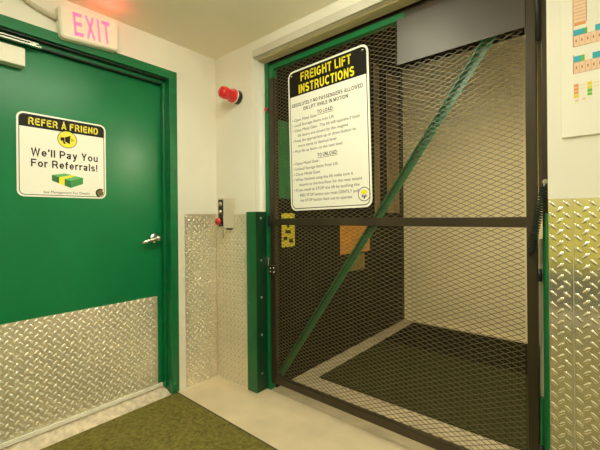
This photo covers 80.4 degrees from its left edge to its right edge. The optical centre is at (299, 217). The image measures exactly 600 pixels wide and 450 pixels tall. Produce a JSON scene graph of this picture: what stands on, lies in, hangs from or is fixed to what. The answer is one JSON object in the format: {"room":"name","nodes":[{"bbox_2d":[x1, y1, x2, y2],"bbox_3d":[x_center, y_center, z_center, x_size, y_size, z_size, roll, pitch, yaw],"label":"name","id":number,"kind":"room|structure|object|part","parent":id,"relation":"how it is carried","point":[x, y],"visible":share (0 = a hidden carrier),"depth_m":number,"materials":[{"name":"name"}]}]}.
{"room":"freight elevator lobby","nodes":[
{"label":"freight elevator lobby","id":0,"kind":"room"},
{"bbox_2d":[0,0,217,391],"bbox_3d":[-1.761,0.016,1.524,0.130,2.440,3.500,-1,0,40],"label":"wall","id":1,"kind":"structure","parent":0,"point":[196,102],"depth_m":2.54,"materials":[{"name":"paint"}]},
{"bbox_2d":[23,0,56,20],"bbox_3d":[-1.406,-1.140,1.830,0.032,0.151,0.262,-1,0,40],"label":"conduit","id":2,"kind":"object","parent":1,"relation":"attached to","point":[32,4],"visible":1,"depth_m":1.87,"materials":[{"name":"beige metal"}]},
{"bbox_2d":[0,32,162,448],"bbox_3d":[-1.263,0.117,2.122,0.109,2.124,0.959,-1,0,40],"label":"door","id":3,"kind":"structure","parent":1,"relation":"in","point":[81,278],"depth_m":2.09,"materials":[{"name":"green metal"}]},
{"bbox_3d":[-1.460,-0.916,1.837,0.024,0.021,0.198,-1,0,40],"label":"closer arm","id":4,"kind":"part","parent":3,"relation":"part of","materials":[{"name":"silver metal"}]},
{"bbox_2d":[16,111,105,198],"bbox_3d":[-1.353,-0.340,2.042,0.005,0.455,0.443,-1,0,40],"label":"sign","id":5,"kind":"object","parent":3,"relation":"attached to","point":[56,156],"visible":1,"depth_m":2.02,"materials":[{"name":"white"}]},
{"bbox_3d":[-1.277,0.852,2.119,0.006,0.606,0.900,-1,0,40],"label":"kick plate","id":6,"kind":"part","parent":3,"relation":"part of","materials":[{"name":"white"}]},
{"bbox_3d":[-0.999,0.153,2.375,0.033,0.048,0.122,-1,0,40],"label":"lever","id":7,"kind":"part","parent":3,"relation":"part of","materials":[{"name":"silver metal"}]},
{"bbox_3d":[-0.979,0.144,2.429,0.069,0.072,0.072,-1,0,40],"label":"handle","id":8,"kind":"part","parent":3,"relation":"part of","materials":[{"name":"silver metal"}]},
{"bbox_2d":[0,386,170,449],"bbox_3d":[-1.247,1.207,2.117,0.130,0.046,0.965,-1,0,40],"label":"trim","id":9,"kind":"structure","parent":1,"relation":"attached to","point":[40,441],"depth_m":2.09,"materials":[{"name":"paint"}]},
{"bbox_2d":[55,5,117,52],"bbox_3d":[-1.211,-1.071,2.035,0.059,0.195,0.314,-1,0,40],"label":"exit sign","id":10,"kind":"object","parent":1,"relation":"attached to","point":[75,26],"visible":1,"depth_m":2.00,"materials":[{"name":"beige plastic"}]},
{"bbox_2d":[0,14,179,393],"bbox_3d":[-1.253,0.107,2.113,0.142,2.225,1.078,-1,0,40],"label":"door frame","id":11,"kind":"structure","parent":1,"relation":"attached to","point":[50,43],"depth_m":2.45,"materials":[{"name":"green metal"}]},
{"bbox_2d":[178,214,185,389],"bbox_3d":[-0.833,0.596,2.506,0.006,1.240,0.055,-1,0,40],"label":"strip","id":12,"kind":"object","parent":1,"relation":"attached to","point":[181,217],"visible":1,"depth_m":2.50,"materials":[{"name":"beige paint"}]},
{"bbox_2d":[185,214,217,387],"bbox_3d":[-0.726,0.597,2.631,0.007,1.237,0.272,-1,0,40],"label":"plate","id":13,"kind":"object","parent":1,"relation":"attached to","point":[200,229],"visible":1,"depth_m":2.62,"materials":[{"name":"metal"}]},
{"bbox_2d":[67,0,337,59],"bbox_3d":[-0.394,-1.266,0.289,3.830,0.100,3.600,-1,0,40],"label":"ceiling","id":14,"kind":"structure","parent":0,"point":[214,29],"depth_m":2.16,"materials":[{"name":"paint"}]},
{"bbox_2d":[264,30,404,387],"bbox_3d":[0.515,-0.260,3.461,0.120,2.950,2.298,-1,0,40],"label":"wall","id":15,"kind":"structure","parent":0,"point":[352,45],"depth_m":3.15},
{"bbox_2d":[278,119,290,198],"bbox_3d":[-0.110,-0.424,2.628,0.006,0.570,0.145,-1,0,40],"label":"panel","id":16,"kind":"object","parent":15,"relation":"attached to","point":[279,125],"visible":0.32,"depth_m":2.61,"materials":[{"name":"metal"}]},
{"bbox_2d":[281,213,294,246],"bbox_3d":[-0.088,0.096,2.650,0.002,0.250,0.145,-1,0,40],"label":"notice","id":17,"kind":"object","parent":15,"relation":"attached to","point":[292,214],"visible":0.7,"depth_m":2.65,"materials":[{"name":"yellow"}]},
{"bbox_2d":[340,226,369,254],"bbox_3d":[0.531,0.187,3.378,0.003,0.300,0.530,-1,0,40],"label":"notice","id":18,"kind":"object","parent":15,"relation":"attached to","point":[342,228],"visible":0.36,"depth_m":3.30,"materials":[{"name":"orange paper"}]},
{"bbox_2d":[349,253,364,271],"bbox_3d":[0.549,0.430,3.397,0.002,0.150,0.280,-1,0,40],"label":"notice","id":19,"kind":"object","parent":15,"relation":"attached to","point":[361,255],"visible":0.5,"depth_m":3.43,"materials":[{"name":"paper"}]},
{"bbox_2d":[373,64,379,212],"bbox_3d":[0.800,-0.817,3.699,0.014,1.540,0.100,-1,0,40],"label":"batten","id":20,"kind":"object","parent":15,"relation":"attached to","point":[375,66],"visible":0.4,"depth_m":3.69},
{"bbox_2d":[386,72,399,212],"bbox_3d":[1.043,-0.820,3.985,0.014,1.540,0.290,-1,0,40],"label":"batten","id":21,"kind":"object","parent":15,"relation":"attached to","point":[389,76],"visible":0.78,"depth_m":3.97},
{"bbox_2d":[170,319,526,449],"bbox_3d":[0.384,1.277,1.256,3.730,0.120,5.850,-1,0,40],"label":"floor","id":22,"kind":"structure","parent":0,"point":[282,422],"depth_m":2.16,"materials":[{"name":"concrete"}]},
{"bbox_2d":[40,392,277,449],"bbox_3d":[-0.467,1.218,0.166,3.576,0.010,3.028,-1,0,40],"label":"carpet","id":23,"kind":"object","parent":22,"relation":"on","point":[175,421],"visible":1,"depth_m":2.00,"materials":[{"name":"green carpet"}]},
{"bbox_2d":[319,340,540,449],"bbox_3d":[1.179,1.204,2.492,1.835,0.009,1.035,-1,0,40],"label":"mat","id":24,"kind":"object","parent":22,"relation":"on","point":[455,364],"visible":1,"depth_m":2.52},
{"bbox_2d":[385,322,527,373],"bbox_3d":[1.755,1.198,3.172,1.835,0.011,0.732,-1,0,40],"label":"mat","id":25,"kind":"object","parent":22,"relation":"on","point":[479,340],"visible":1,"depth_m":3.31,"materials":[{"name":"black rubber"}]},
{"bbox_2d":[215,0,599,449],"bbox_3d":[0.761,-0.007,1.614,3.600,2.440,0.100,-1,0,40],"label":"wall","id":26,"kind":"structure","parent":0,"point":[573,162],"depth_m":2.46,"materials":[{"name":"paint"}]},
{"bbox_2d":[215,198,233,237],"bbox_3d":[-0.549,0.007,2.565,0.066,0.287,0.134,-1,0,40],"label":"box","id":27,"kind":"object","parent":26,"relation":"attached to","point":[225,219],"visible":1,"depth_m":2.55,"materials":[{"name":"beige metal"}]},
{"bbox_3d":[-0.568,-0.030,2.543,0.054,0.190,0.002,-1,0,40],"label":"button plate","id":28,"kind":"part","parent":27,"relation":"part of","materials":[{"name":"black plastic"}]},
{"bbox_2d":[218,86,242,103],"bbox_3d":[-0.498,-0.864,2.504,0.100,0.100,0.160,-1,0,40],"label":"warning light","id":29,"kind":"object","parent":26,"relation":"attached to","point":[234,96],"visible":1,"depth_m":2.48,"materials":[{"name":"red plastic"}]},
{"bbox_2d":[216,214,247,387],"bbox_3d":[-0.506,0.596,2.623,0.346,1.236,0.007,-1,0,40],"label":"plate","id":30,"kind":"object","parent":26,"relation":"attached to","point":[231,249],"visible":0.96,"depth_m":2.61,"materials":[{"name":"metal"}]},
{"bbox_2d":[246,212,267,392],"bbox_3d":[-0.304,0.589,2.515,0.098,1.255,0.108,-1,0,40],"label":"guard","id":31,"kind":"object","parent":26,"relation":"attached to","point":[255,221],"visible":1,"depth_m":2.48,"materials":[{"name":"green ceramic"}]},
{"bbox_3d":[-0.336,0.590,2.479,0.095,1.255,0.006,-1,0,40],"label":"plate","id":32,"kind":"part","parent":31,"relation":"part of","materials":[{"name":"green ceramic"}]},
{"bbox_3d":[-0.268,0.589,2.491,0.006,1.255,0.099,-1,0,40],"label":"plate","id":33,"kind":"part","parent":31,"relation":"part of","materials":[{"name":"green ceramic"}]},
{"bbox_2d":[252,0,386,57],"bbox_3d":[0.312,-1.128,1.911,1.667,0.051,0.016,-1,0,40],"label":"trim","id":34,"kind":"structure","parent":26,"relation":"attached to","point":[362,5],"depth_m":2.08,"materials":[{"name":"paint"}]},
{"bbox_2d":[257,0,419,63],"bbox_3d":[0.359,-1.101,1.966,1.667,0.008,0.070,-1,0,40],"label":"trim","id":35,"kind":"structure","parent":26,"relation":"attached to","point":[397,4],"depth_m":2.06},
{"bbox_2d":[265,0,547,449],"bbox_3d":[0.405,0.057,2.007,1.666,2.318,0.062,-1,0,40],"label":"surround","id":36,"kind":"object","parent":26,"relation":"attached to","point":[542,44],"visible":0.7,"depth_m":1.50,"materials":[{"name":"green metal"}]},
{"bbox_2d":[268,0,543,449],"bbox_3d":[0.402,0.039,1.999,1.598,2.245,0.078,-1,0,40],"label":"gate","id":37,"kind":"object","parent":36,"relation":"attached to","point":[433,27],"visible":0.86,"depth_m":1.78,"materials":[{"name":"brown metal"}]},
{"bbox_2d":[288,45,372,210],"bbox_3d":[0.161,-0.510,2.175,0.622,0.932,0.007,-1,0,40],"label":"sign","id":38,"kind":"object","parent":37,"relation":"attached to","point":[329,98],"visible":1,"depth_m":2.15,"materials":[{"name":"white"}]},
{"bbox_3d":[0.173,-1.055,2.195,1.003,0.034,0.038,-1,0,40],"label":"rail","id":39,"kind":"part","parent":37,"relation":"part of","materials":[{"name":"green metal"}]},
{"bbox_3d":[0.414,1.133,2.008,1.497,0.046,0.038,-1,0,40],"label":"rail","id":40,"kind":"part","parent":37,"relation":"part of","materials":[{"name":"brown metal"}]},
{"bbox_3d":[0.388,-0.517,2.008,1.495,1.053,0.002,-1,0,40],"label":"panel","id":41,"kind":"part","parent":37,"relation":"part of","materials":[{"name":"metal"}]},
{"bbox_3d":[0.403,0.026,2.008,1.497,0.046,0.039,-1,0,40],"label":"rail","id":42,"kind":"part","parent":37,"relation":"part of","materials":[{"name":"brown metal"}]},
{"bbox_3d":[0.398,0.585,2.008,1.495,1.064,0.002,-1,0,40],"label":"panel","id":43,"kind":"part","parent":37,"relation":"part of","materials":[{"name":"metal"}]},
{"bbox_3d":[0.760,-1.060,1.697,0.536,0.034,0.038,-1,0,40],"label":"rail","id":44,"kind":"part","parent":37,"relation":"part of","materials":[{"name":"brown metal"}]},
{"bbox_3d":[0.734,-0.925,1.692,0.577,0.240,0.004,-1,0,40],"label":"sheet panel","id":45,"kind":"part","parent":37,"relation":"part of","materials":[{"name":"grey metal"}]},
{"bbox_2d":[527,179,547,256],"bbox_3d":[0.980,0.006,1.464,0.077,0.324,0.044,-1,0,40],"label":"spring","id":46,"kind":"object","parent":37,"relation":"attached to","point":[541,195],"visible":0.99,"depth_m":1.46,"materials":[{"name":"black metal"}]},
{"bbox_2d":[545,213,549,449],"bbox_3d":[0.995,0.595,1.416,0.008,1.220,0.105,-1,0,40],"label":"guard","id":47,"kind":"object","parent":26,"relation":"attached to","point":[546,214],"visible":0.49,"depth_m":1.38,"materials":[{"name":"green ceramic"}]},
{"bbox_2d":[548,198,574,449],"bbox_3d":[0.995,0.568,1.350,0.075,1.279,0.007,-1,0,40],"label":"plate","id":48,"kind":"object","parent":26,"relation":"attached to","point":[560,211],"visible":1,"depth_m":1.35,"materials":[{"name":"silver metal"}]},
{"bbox_2d":[560,0,599,137],"bbox_3d":[1.330,-0.682,1.053,0.900,0.760,0.011,-1,0,40],"label":"board","id":49,"kind":"object","parent":26,"relation":"attached to","point":[580,19],"visible":1,"depth_m":1.30,"materials":[{"name":"white paper"}]},
{"bbox_2d":[573,197,599,449],"bbox_3d":[1.368,0.565,1.033,0.900,1.279,0.007,-1,0,40],"label":"plate","id":50,"kind":"object","parent":26,"relation":"attached to","point":[586,211],"visible":1,"depth_m":1.30,"materials":[{"name":"silver metal"}]},
{"bbox_2d":[348,0,524,69],"bbox_3d":[1.261,-1.792,2.717,2.240,0.100,2.450,-1,0,40],"label":"ceiling","id":51,"kind":"structure","parent":0,"point":[417,2],"depth_m":3.55,"materials":[{"name":"white paint"}]},
{"bbox_2d":[402,35,542,341],"bbox_3d":[2.036,-0.274,3.599,2.020,2.950,0.120,-1,0,40],"label":"wall","id":52,"kind":"structure","parent":0,"point":[522,39],"depth_m":3.73,"materials":[{"name":"paint"}]}
]}

